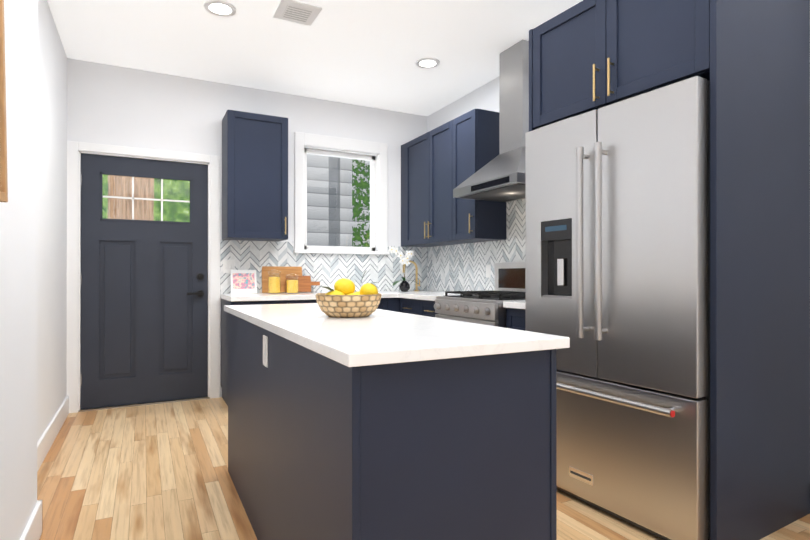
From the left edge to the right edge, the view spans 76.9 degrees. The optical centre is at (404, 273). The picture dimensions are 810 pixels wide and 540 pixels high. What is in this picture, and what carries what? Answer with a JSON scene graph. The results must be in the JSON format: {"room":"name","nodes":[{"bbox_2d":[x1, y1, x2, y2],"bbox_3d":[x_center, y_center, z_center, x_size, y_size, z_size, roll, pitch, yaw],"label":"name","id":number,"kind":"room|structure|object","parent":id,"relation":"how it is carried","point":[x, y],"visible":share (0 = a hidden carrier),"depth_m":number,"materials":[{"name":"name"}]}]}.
{"room":"kitchen","nodes":[
{"label":"kitchen","id":0,"kind":"room"},
{"bbox_2d":[0,0,66,539],"bbox_3d":[-0.992,-0.305,0.746,0.290,2.800,7.350,0,0,-27],"label":"wall","id":1,"kind":"structure","parent":0,"point":[33,302],"depth_m":2.01,"materials":[{"name":"paint"}]},
{"bbox_2d":[0,0,7,201],"bbox_3d":[-0.973,-0.726,1.067,0.032,1.189,1.048,0,0,-27],"label":"picture frame","id":2,"kind":"object","parent":1,"relation":"attached to","point":[3,168],"visible":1,"depth_m":1.50,"materials":[{"name":"brown wood"}]},
{"bbox_2d":[20,396,68,539],"bbox_3d":[-0.918,1.025,0.782,0.156,0.140,7.350,0,0,-27],"label":"baseboard","id":3,"kind":"structure","parent":1,"relation":"attached to","point":[32,530],"depth_m":2.96,"materials":[{"name":"white paint"}]},
{"bbox_2d":[67,58,426,396],"bbox_3d":[-1.267,-0.299,4.818,3.610,2.800,0.150,0,0,-27],"label":"wall","id":4,"kind":"structure","parent":0,"point":[107,104],"depth_m":4.46,"materials":[{"name":"paint"}]},
{"bbox_2d":[67,141,219,412],"bbox_3d":[-2.189,0.028,4.336,1.150,2.143,0.168,0,0,-27],"label":"door frame","id":5,"kind":"structure","parent":4,"relation":"attached to","point":[212,162],"depth_m":4.15,"materials":[{"name":"white wood"}]},
{"bbox_2d":[80,153,207,408],"bbox_3d":[-2.171,0.062,4.287,0.964,2.047,0.104,0,0,-27],"label":"entry door","id":6,"kind":"structure","parent":4,"relation":"in","point":[144,310],"depth_m":4.28,"materials":[{"name":"grey wood"}]},
{"bbox_2d":[222,110,287,241],"bbox_3d":[-1.318,-0.832,4.490,0.510,1.065,0.382,0,0,-27],"label":"upper cabinet","id":7,"kind":"object","parent":4,"relation":"attached to","point":[254,176],"visible":1,"depth_m":4.36,"materials":[{"name":"blue wood"}]},
{"bbox_2d":[220,240,426,293],"bbox_3d":[-0.704,-0.059,5.017,2.110,0.480,0.008,0,0,-27],"label":"backsplash","id":8,"kind":"structure","parent":4,"relation":"attached to","point":[384,272],"depth_m":4.98,"materials":[{"name":"tile"}]},
{"bbox_2d":[223,260,234,272],"bbox_3d":[-1.574,-0.065,4.561,0.100,0.120,0.011,0,0,-27],"label":"switch plate","id":9,"kind":"object","parent":8,"relation":"attached to","point":[228,265],"visible":0.98,"depth_m":4.56,"materials":[{"name":"white plastic"}]},
{"bbox_2d":[293,132,389,254],"bbox_3d":[-0.636,-0.769,5.100,0.990,1.150,0.165,0,0,-27],"label":"window","id":10,"kind":"structure","parent":4,"relation":"in","point":[378,192],"depth_m":5.12,"materials":[{"name":"white plastic"}]},
{"bbox_2d":[47,0,582,115],"bbox_3d":[0.442,-1.754,1.482,3.610,0.100,7.650,0,0,-27],"label":"ceiling","id":11,"kind":"structure","parent":0,"point":[368,53],"depth_m":3.76,"materials":[{"name":"paint"}]},
{"bbox_2d":[204,0,236,16],"bbox_3d":[-1.183,-1.695,3.268,0.200,0.012,0.200,0,0,-27],"label":"recessed light","id":12,"kind":"object","parent":11,"relation":"in","point":[220,8],"visible":0.98,"depth_m":3.26,"materials":[{"name":"white plastic"}]},
{"bbox_2d":[273,0,322,25],"bbox_3d":[-0.699,-1.693,3.316,0.260,0.017,0.260,0,0,-27],"label":"ceiling vent","id":13,"kind":"object","parent":11,"relation":"in","point":[297,12],"visible":1,"depth_m":3.29,"materials":[{"name":"white plastic"}]},
{"bbox_2d":[415,58,439,68],"bbox_3d":[0.182,-1.694,4.115,0.200,0.012,0.200,0,0,-27],"label":"recessed light","id":14,"kind":"object","parent":11,"relation":"in","point":[426,63],"visible":1,"depth_m":4.11,"materials":[{"name":"white plastic"}]},
{"bbox_2d":[37,397,809,539],"bbox_3d":[0.442,1.146,1.478,3.610,0.100,7.650,0,0,-27],"label":"floor","id":15,"kind":"structure","parent":0,"point":[153,472],"depth_m":2.63,"materials":[{"name":"brown wood"}]},
{"bbox_2d":[221,299,296,405],"bbox_3d":[-1.273,0.661,4.385,0.509,0.880,0.606,0,0,-27],"label":"base cabinet","id":16,"kind":"object","parent":15,"relation":"on","point":[224,315],"depth_m":4.28,"materials":[{"name":"blue wood"}]},
{"bbox_2d":[297,300,316,302],"bbox_3d":[-0.897,0.661,4.577,0.564,0.880,0.606,0,0,-27],"label":"base cabinet","id":17,"kind":"object","parent":15,"relation":"on","point":[298,301],"depth_m":4.27,"materials":[{"name":"blue wood"}]},
{"bbox_2d":[226,311,556,539],"bbox_3d":[-0.284,0.652,2.129,0.619,0.889,1.900,0,0,-27],"label":"kitchen island","id":18,"kind":"object","parent":15,"relation":"on","point":[379,424],"depth_m":1.33,"materials":[{"name":"blue wood"}]},
{"bbox_2d":[224,303,569,370],"bbox_3d":[-0.278,0.192,2.128,0.650,0.030,1.950,0,0,-27],"label":"island countertop","id":19,"kind":"structure","parent":18,"relation":"on","point":[382,338],"depth_m":1.42,"materials":[{"name":"white stone"}]},
{"bbox_2d":[315,271,381,317],"bbox_3d":[-0.235,0.081,2.113,0.279,0.189,0.274,0,0,-27],"label":"fruit basket","id":20,"kind":"object","parent":19,"relation":"on","point":[342,299],"visible":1,"depth_m":2.03,"materials":[{"name":"beige wicker"}]},
{"bbox_2d":[401,298,412,313],"bbox_3d":[0.329,0.661,4.625,0.636,0.880,0.467,0,0,-27],"label":"base cabinet","id":21,"kind":"object","parent":15,"relation":"on","point":[406,304],"depth_m":4.54,"materials":[{"name":"blue wood"}]},
{"bbox_2d":[220,290,441,301],"bbox_3d":[-0.556,0.200,4.734,2.115,0.039,0.629,0,0,-27],"label":"countertop","id":22,"kind":"structure","parent":21,"relation":"on","point":[385,294],"depth_m":4.23,"materials":[{"name":"white stone"}]},
{"bbox_2d":[230,270,256,293],"bbox_3d":[-1.432,0.074,4.523,0.222,0.212,0.074,0,0,-27],"label":"picture frame","id":23,"kind":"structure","parent":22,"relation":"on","point":[243,281],"depth_m":4.50,"materials":[{"name":"white plastic"}]},
{"bbox_2d":[268,269,280,293],"bbox_3d":[-1.165,0.071,4.550,0.112,0.217,0.112,0,0,-27],"label":"pasta jar","id":24,"kind":"object","parent":22,"relation":"on","point":[274,283],"visible":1,"depth_m":4.51,"materials":[{"name":"clear glass"}]},
{"bbox_2d":[262,266,319,292],"bbox_3d":[-1.068,0.047,4.796,0.538,0.260,0.100,0,0,-27],"label":"cutting boards","id":25,"kind":"object","parent":22,"relation":"on","point":[305,284],"visible":0.77,"depth_m":4.78,"materials":[{"name":"brown wood"}]},
{"bbox_2d":[286,273,298,293],"bbox_3d":[-1.012,0.089,4.583,0.112,0.182,0.112,0,0,-27],"label":"pasta jar","id":26,"kind":"object","parent":22,"relation":"on","point":[292,286],"visible":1,"depth_m":4.54,"materials":[{"name":"clear glass"}]},
{"bbox_2d":[388,246,418,291],"bbox_3d":[-0.028,-0.044,5.107,0.339,0.449,0.115,0,0,-27],"label":"vase","id":27,"kind":"object","parent":22,"relation":"on","point":[404,285],"visible":1,"depth_m":5.08,"materials":[{"name":"black"}]},
{"bbox_2d":[402,260,419,290],"bbox_3d":[0.069,0.022,5.203,0.188,0.316,0.094,0,0,-27],"label":"faucet","id":28,"kind":"object","parent":22,"relation":"on","point":[416,275],"visible":0.83,"depth_m":5.24,"materials":[{"name":"gold metal"}]},
{"bbox_2d":[398,291,459,300],"bbox_3d":[0.404,0.200,4.451,0.662,0.039,0.748,0,0,-27],"label":"countertop","id":29,"kind":"structure","parent":21,"relation":"on","point":[426,295],"depth_m":4.39,"materials":[{"name":"white stone"}]},
{"bbox_2d":[413,299,437,316],"bbox_3d":[0.484,0.660,4.321,0.636,0.880,0.443,0,0,-27],"label":"base cabinet","id":30,"kind":"object","parent":15,"relation":"on","point":[420,307],"depth_m":4.27,"materials":[{"name":"blue wood"}]},
{"bbox_2d":[434,262,524,327],"bbox_3d":[0.691,0.504,3.747,0.775,1.190,0.754,0,0,-27],"label":"range","id":31,"kind":"object","parent":15,"relation":"on","point":[483,307],"visible":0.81,"depth_m":3.67,"materials":[{"name":"silver metal"}]},
{"bbox_2d":[506,308,524,330],"bbox_3d":[1.028,0.659,3.260,0.636,0.880,0.403,0,0,-27],"label":"base cabinet","id":32,"kind":"object","parent":15,"relation":"on","point":[515,318],"depth_m":3.22,"materials":[{"name":"blue wood"}]},
{"bbox_2d":[503,301,524,308],"bbox_3d":[1.013,0.198,3.254,0.656,0.039,0.404,0,0,-27],"label":"countertop","id":33,"kind":"structure","parent":32,"relation":"on","point":[507,304],"depth_m":3.19,"materials":[{"name":"white stone"}]},
{"bbox_2d":[525,76,709,539],"bbox_3d":[1.203,0.171,2.527,0.898,1.852,0.921,0,0,-31],"label":"fridge","id":34,"kind":"object","parent":15,"relation":"on","point":[617,243],"visible":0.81,"depth_m":2.18,"materials":[{"name":"grey metal"}]},
{"bbox_2d":[529,0,809,539],"bbox_3d":[1.252,-0.118,2.557,0.818,2.430,0.995,0,0,-31],"label":"enclosure","id":35,"kind":"object","parent":15,"relation":"on","point":[749,60],"visible":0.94,"depth_m":2.14,"materials":[{"name":"blue wood"}]},
{"bbox_2d":[427,76,498,131],"bbox_3d":[1.982,-0.303,2.268,0.150,2.800,7.350,0,0,-27],"label":"wall","id":36,"kind":"structure","parent":0,"point":[485,96],"depth_m":4.78,"materials":[{"name":"paint"}]},
{"bbox_2d":[401,134,444,246],"bbox_3d":[0.247,-0.814,5.133,0.322,1.060,0.664,0,0,-27],"label":"upper cabinet","id":37,"kind":"object","parent":36,"relation":"attached to","point":[413,151],"depth_m":5.12,"materials":[{"name":"blue wood"}]},
{"bbox_2d":[425,124,444,244],"bbox_3d":[0.463,-0.814,4.711,0.322,1.060,0.514,0,0,-27],"label":"upper cabinet","id":38,"kind":"object","parent":36,"relation":"attached to","point":[439,164],"depth_m":4.73,"materials":[{"name":"blue wood"}]},
{"bbox_2d":[445,109,505,244],"bbox_3d":[0.622,-0.815,4.402,0.322,1.060,0.408,0,0,-27],"label":"upper cabinet","id":39,"kind":"object","parent":36,"relation":"attached to","point":[471,138],"depth_m":4.26,"materials":[{"name":"blue wood"}]},
{"bbox_2d":[427,199,524,290],"bbox_3d":[0.819,-0.240,4.365,0.008,0.840,2.542,0,0,-27],"label":"backsplash","id":40,"kind":"structure","parent":36,"relation":"attached to","point":[459,267],"depth_m":4.69,"materials":[{"name":"tile"}]},
{"bbox_2d":[486,264,490,277],"bbox_3d":[0.735,-0.022,4.511,0.009,0.116,0.072,0,0,-27],"label":"electrical outlet plate","id":41,"kind":"object","parent":40,"relation":"attached to","point":[488,271],"visible":1,"depth_m":4.50,"materials":[{"name":"white plastic"}]},
{"bbox_2d":[453,39,528,201],"bbox_3d":[0.797,-1.147,3.820,0.538,1.101,0.780,0,0,-27],"label":"range hood","id":42,"kind":"object","parent":36,"relation":"attached to","point":[500,177],"visible":0.69,"depth_m":3.77,"materials":[{"name":"silver metal"}]},
{"label":"outside","id":43,"kind":"structure","parent":0,"visible":0},
{"bbox_2d":[103,175,189,221],"bbox_3d":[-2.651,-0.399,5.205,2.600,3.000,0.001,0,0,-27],"label":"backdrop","id":44,"kind":"structure","parent":43,"point":[151,194],"depth_m":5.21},
{"bbox_2d":[307,154,369,246],"bbox_3d":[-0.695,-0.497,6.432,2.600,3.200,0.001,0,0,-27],"label":"window pane","id":45,"kind":"structure","parent":43,"point":[362,226],"depth_m":6.36,"materials":[{"name":"clear glass"}]}
]}

